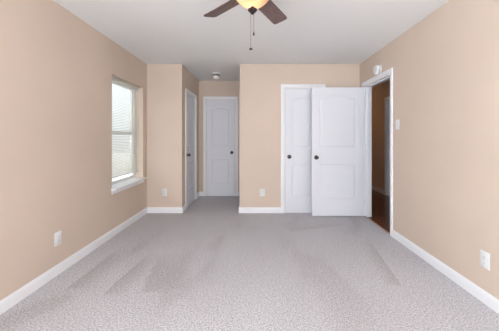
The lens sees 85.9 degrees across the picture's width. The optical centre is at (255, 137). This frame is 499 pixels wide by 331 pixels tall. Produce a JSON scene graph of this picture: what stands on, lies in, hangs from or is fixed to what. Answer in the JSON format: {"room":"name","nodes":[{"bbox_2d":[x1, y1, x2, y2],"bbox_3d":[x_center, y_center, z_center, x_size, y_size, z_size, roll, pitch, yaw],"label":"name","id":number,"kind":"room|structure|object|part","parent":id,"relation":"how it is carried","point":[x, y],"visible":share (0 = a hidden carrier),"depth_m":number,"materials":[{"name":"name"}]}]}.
{"room":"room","nodes":[
{"label":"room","id":0,"kind":"room"},
{"bbox_2d":[0,0,146,300],"bbox_3d":[-1.863,0.013,1.380,0.190,2.430,8.740,0,0,0],"label":"wall","id":1,"kind":"structure","parent":0,"point":[57,70],"depth_m":2.36,"materials":[{"name":"beige paint"}]},
{"bbox_2d":[54,230,61,246],"bbox_3d":[-1.764,0.898,2.396,0.009,0.124,0.082,0,0,0],"label":"wall outlet","id":2,"kind":"object","parent":1,"relation":"attached to","point":[58,235],"visible":1,"depth_m":2.39,"materials":[{"name":"white plastic"}]},
{"bbox_2d":[0,207,146,314],"bbox_3d":[-1.762,1.177,0.779,0.013,0.101,7.158,0,0,0],"label":"baseboard","id":3,"kind":"structure","parent":1,"relation":"attached to","point":[26,290],"depth_m":2.40,"materials":[{"name":"white wood"}]},
{"bbox_2d":[111,81,146,194],"bbox_3d":[-1.833,-0.049,3.757,0.250,1.487,0.955,0,0,0],"label":"window","id":4,"kind":"structure","parent":1,"relation":"in","point":[124,183],"depth_m":3.91,"materials":[{"name":"white plastic"}]},
{"bbox_3d":[-1.934,-0.410,3.757,0.032,0.712,0.863,0,0,0],"label":"sash","id":5,"kind":"part","parent":4,"relation":"part of","materials":[{"name":"white plastic"}]},
{"bbox_3d":[-1.921,0.258,3.757,0.033,0.712,0.863,0,0,0],"label":"sash","id":6,"kind":"part","parent":4,"relation":"part of","materials":[{"name":"white plastic"}]},
{"bbox_2d":[112,76,137,178],"bbox_3d":[-1.851,-0.134,3.757,0.051,1.314,0.899,0,0,0],"label":"window blind","id":7,"kind":"object","parent":4,"relation":"attached to","point":[118,174],"visible":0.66,"depth_m":3.79,"materials":[{"name":"white plastic"}]},
{"bbox_3d":[-1.856,0.515,3.757,0.026,0.016,0.899,0,0,0],"label":"rail","id":8,"kind":"part","parent":7,"relation":"part of","materials":[{"name":"white plastic"}]},
{"bbox_3d":[-1.856,-0.117,4.107,0.031,1.260,0.002,0,0,0],"label":"ladder cord","id":9,"kind":"part","parent":7,"relation":"part of","materials":[{"name":"white fabric"}]},
{"bbox_3d":[-1.800,0.632,3.757,0.185,0.024,0.955,0,0,0],"label":"sill","id":10,"kind":"part","parent":4,"relation":"part of","materials":[{"name":"white wood"}]},
{"bbox_2d":[184,67,198,204],"bbox_3d":[-1.252,0.013,5.056,0.114,2.430,1.168,0,0,0],"label":"wall","id":11,"kind":"structure","parent":0,"point":[191,83],"depth_m":5.17,"materials":[{"name":"beige paint"}]},
{"bbox_2d":[187,94,194,206],"bbox_3d":[-1.222,0.220,4.976,0.157,1.996,0.689,0,0,0],"label":"door","id":12,"kind":"structure","parent":11,"relation":"in","point":[190,100],"depth_m":4.97,"materials":[{"name":"white paint"}]},
{"bbox_2d":[185,88,196,208],"bbox_3d":[-1.252,0.189,4.971,0.148,2.078,0.824,0,0,0],"label":"trim","id":13,"kind":"structure","parent":11,"relation":"attached to","point":[187,91],"depth_m":4.66,"materials":[{"name":"white wood"}]},
{"bbox_2d":[199,81,239,195],"bbox_3d":[-0.037,0.013,5.695,3.462,2.430,0.110,0,0,0],"label":"wall","id":14,"kind":"structure","parent":0,"point":[206,88],"depth_m":5.64,"materials":[{"name":"beige paint"}]},
{"bbox_2d":[206,100,234,195],"bbox_3d":[-0.734,0.209,5.668,0.599,2.018,0.157,0,0,0],"label":"door","id":15,"kind":"structure","parent":14,"relation":"in","point":[220,147],"depth_m":5.65,"materials":[{"name":"white paint"}]},
{"bbox_2d":[203,96,237,195],"bbox_3d":[-0.730,0.177,5.695,0.735,2.101,0.144,0,0,0],"label":"trim","id":16,"kind":"structure","parent":14,"relation":"attached to","point":[205,98],"depth_m":5.63,"materials":[{"name":"white wood"}]},
{"bbox_2d":[0,190,498,330],"bbox_3d":[0.478,1.273,3.055,4.872,0.110,12.090,0,0,0],"label":"floor","id":17,"kind":"structure","parent":0,"point":[210,265],"depth_m":2.26,"materials":[{"name":"grey carpet"}]},
{"bbox_2d":[53,0,448,87],"bbox_3d":[0.478,-1.252,3.105,4.872,0.100,12.190,0,0,0],"label":"ceiling","id":18,"kind":"structure","parent":0,"point":[153,31],"depth_m":3.00,"materials":[{"name":"white paint"}]},
{"bbox_2d":[212,72,220,79],"bbox_3d":[-0.727,-1.141,4.985,0.160,0.122,0.160,0,0,0],"label":"ceiling light","id":19,"kind":"object","parent":18,"relation":"attached to","point":[216,76],"visible":1,"depth_m":4.93,"materials":[{"name":"white glass"}]},
{"bbox_3d":[-0.727,-1.117,4.985,0.144,0.074,0.144,0,0,0],"label":"lamp shade","id":20,"kind":"part","parent":19,"relation":"part of","materials":[{"name":"white glass"}]},
{"bbox_2d":[204,0,286,49],"bbox_3d":[-0.003,-0.909,1.860,1.027,0.585,1.024,0,0,0],"label":"ceiling fan","id":21,"kind":"object","parent":18,"relation":"hanging from","point":[268,8],"visible":1,"depth_m":2.10,"materials":[{"name":"brown wood"}]},
{"bbox_3d":[-0.260,-1.022,2.123,0.382,0.006,0.130,0,14,46],"label":"blade","id":22,"kind":"part","parent":21,"relation":"part of","materials":[{"name":"brown wood"}]},
{"bbox_3d":[-0.021,-0.968,1.880,0.284,0.099,0.284,0,0,0],"label":"lamp shade","id":23,"kind":"part","parent":21,"relation":"part of","materials":[{"name":"yellow glass"}]},
{"bbox_3d":[0.137,-1.022,2.183,0.130,0.006,0.382,-16,-7,27],"label":"blade","id":24,"kind":"part","parent":21,"relation":"part of","materials":[{"name":"brown wood"}]},
{"bbox_2d":[147,64,359,212],"bbox_3d":[-0.037,0.013,4.415,3.462,2.430,0.114,0,0,0],"label":"wall","id":25,"kind":"structure","parent":0,"point":[260,84],"depth_m":4.36,"materials":[{"name":"beige paint"}]},
{"bbox_2d":[162,189,166,195],"bbox_3d":[-1.475,0.885,4.354,0.082,0.124,0.009,0,0,0],"label":"wall outlet","id":26,"kind":"object","parent":25,"relation":"attached to","point":[164,191],"visible":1,"depth_m":4.35,"materials":[{"name":"white plastic"}]},
{"bbox_2d":[147,207,182,212],"bbox_3d":[-1.468,1.177,4.351,0.573,0.101,0.013,0,0,0],"label":"baseboard","id":27,"kind":"structure","parent":25,"relation":"attached to","point":[149,209],"depth_m":4.34,"materials":[{"name":"white wood"}]},
{"bbox_2d":[239,207,280,212],"bbox_3d":[0.712,1.177,4.351,1.965,0.101,0.013,0,0,0],"label":"baseboard","id":28,"kind":"structure","parent":25,"relation":"attached to","point":[241,209],"depth_m":4.34,"materials":[{"name":"white wood"}]},
{"bbox_2d":[260,189,264,195],"bbox_3d":[0.114,0.885,4.354,0.082,0.124,0.009,0,0,0],"label":"wall outlet","id":29,"kind":"object","parent":25,"relation":"attached to","point":[262,191],"visible":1,"depth_m":4.35,"materials":[{"name":"white plastic"}]},
{"bbox_2d":[285,89,311,212],"bbox_3d":[0.780,0.209,4.386,0.591,2.018,0.157,0,0,0],"label":"door","id":30,"kind":"structure","parent":25,"relation":"in","point":[298,102],"depth_m":4.37,"materials":[{"name":"white paint"}]},
{"bbox_2d":[281,84,325,212],"bbox_3d":[0.775,0.177,4.415,0.727,2.101,0.148,0,0,0],"label":"trim","id":31,"kind":"structure","parent":25,"relation":"attached to","point":[286,86],"depth_m":4.34,"materials":[{"name":"white wood"}]},
{"bbox_2d":[372,80,389,189],"bbox_3d":[2.857,0.016,5.500,0.114,2.436,7.200,0,0,0],"label":"wall","id":32,"kind":"structure","parent":0,"point":[379,92],"depth_m":6.10,"materials":[{"name":"beige paint"}]},
{"bbox_2d":[372,185,383,193],"bbox_3d":[2.304,1.177,5.475,0.992,0.101,6.950,0,0,0],"label":"baseboard","id":33,"kind":"structure","parent":32,"relation":"attached to","point":[375,188],"depth_m":6.10,"materials":[{"name":"wood"}]},
{"bbox_2d":[384,96,389,195],"bbox_3d":[2.857,0.177,5.343,0.148,2.101,0.907,0,0,0],"label":"trim","id":34,"kind":"structure","parent":32,"relation":"attached to","point":[386,102],"depth_m":5.73,"materials":[{"name":"white wood"}]},
{"bbox_2d":[360,0,498,299],"bbox_3d":[1.751,0.013,3.055,0.114,2.430,12.090,0,0,0],"label":"wall","id":35,"kind":"structure","parent":0,"point":[445,66],"depth_m":2.33,"materials":[{"name":"beige paint"}]},
{"bbox_2d":[312,87,364,215],"bbox_3d":[1.280,0.210,4.157,0.813,1.989,0.157,0,0,0],"label":"door","id":36,"kind":"structure","parent":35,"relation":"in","point":[338,149],"depth_m":4.14,"materials":[{"name":"white paint"}]},
{"bbox_2d":[361,68,392,236],"bbox_3d":[1.751,0.180,3.776,0.148,2.096,0.944,0,0,0],"label":"trim","id":37,"kind":"structure","parent":35,"relation":"attached to","point":[379,78],"depth_m":4.17,"materials":[{"name":"white wood"}]},
{"bbox_2d":[365,216,389,233],"bbox_3d":[1.715,1.228,3.776,0.042,0.027,0.806,0,0,0],"label":"trim","id":38,"kind":"structure","parent":35,"relation":"attached to","point":[365,216],"depth_m":3.73,"materials":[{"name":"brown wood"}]},
{"bbox_2d":[373,65,381,74],"bbox_3d":[1.660,-0.933,3.665,0.068,0.136,0.136,0,0,0],"label":"smoke detector","id":39,"kind":"object","parent":35,"relation":"attached to","point":[377,69],"visible":1,"depth_m":3.62,"materials":[{"name":"white plastic"}]},
{"bbox_2d":[395,119,398,129],"bbox_3d":[1.688,-0.160,3.193,0.012,0.120,0.082,0,0,0],"label":"light switch","id":40,"kind":"object","parent":35,"relation":"attached to","point":[396,121],"visible":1,"depth_m":3.19,"materials":[{"name":"white plastic"}]},
{"bbox_2d":[392,230,498,313],"bbox_3d":[1.688,1.177,0.772,0.013,0.101,7.145,0,0,0],"label":"baseboard","id":41,"kind":"structure","parent":35,"relation":"attached to","point":[473,289],"depth_m":2.29,"materials":[{"name":"white wood"}]},
{"bbox_2d":[480,249,489,270],"bbox_3d":[1.690,0.898,1.976,0.009,0.124,0.082,0,0,0],"label":"wall outlet","id":42,"kind":"object","parent":35,"relation":"attached to","point":[484,256],"visible":1,"depth_m":1.97,"materials":[{"name":"white plastic"}]},
{"label":"outside","id":43,"kind":"structure","parent":0,"visible":0},
{"bbox_2d":[112,153,128,180],"bbox_3d":[-13.989,1.778,5.000,24.022,0.100,50.000,0,0,0],"label":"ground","id":44,"kind":"structure","parent":43,"point":[127,175],"depth_m":15.18,"materials":[{"name":"white"}]},
{"bbox_2d":[129,90,129,175],"bbox_3d":[-2.860,-1.022,10.500,1.820,5.500,5.000,0,0,0],"label":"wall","id":45,"kind":"structure","parent":44,"relation":"on","point":[129,90],"depth_m":8.00,"materials":[{"name":"white"}]}
]}

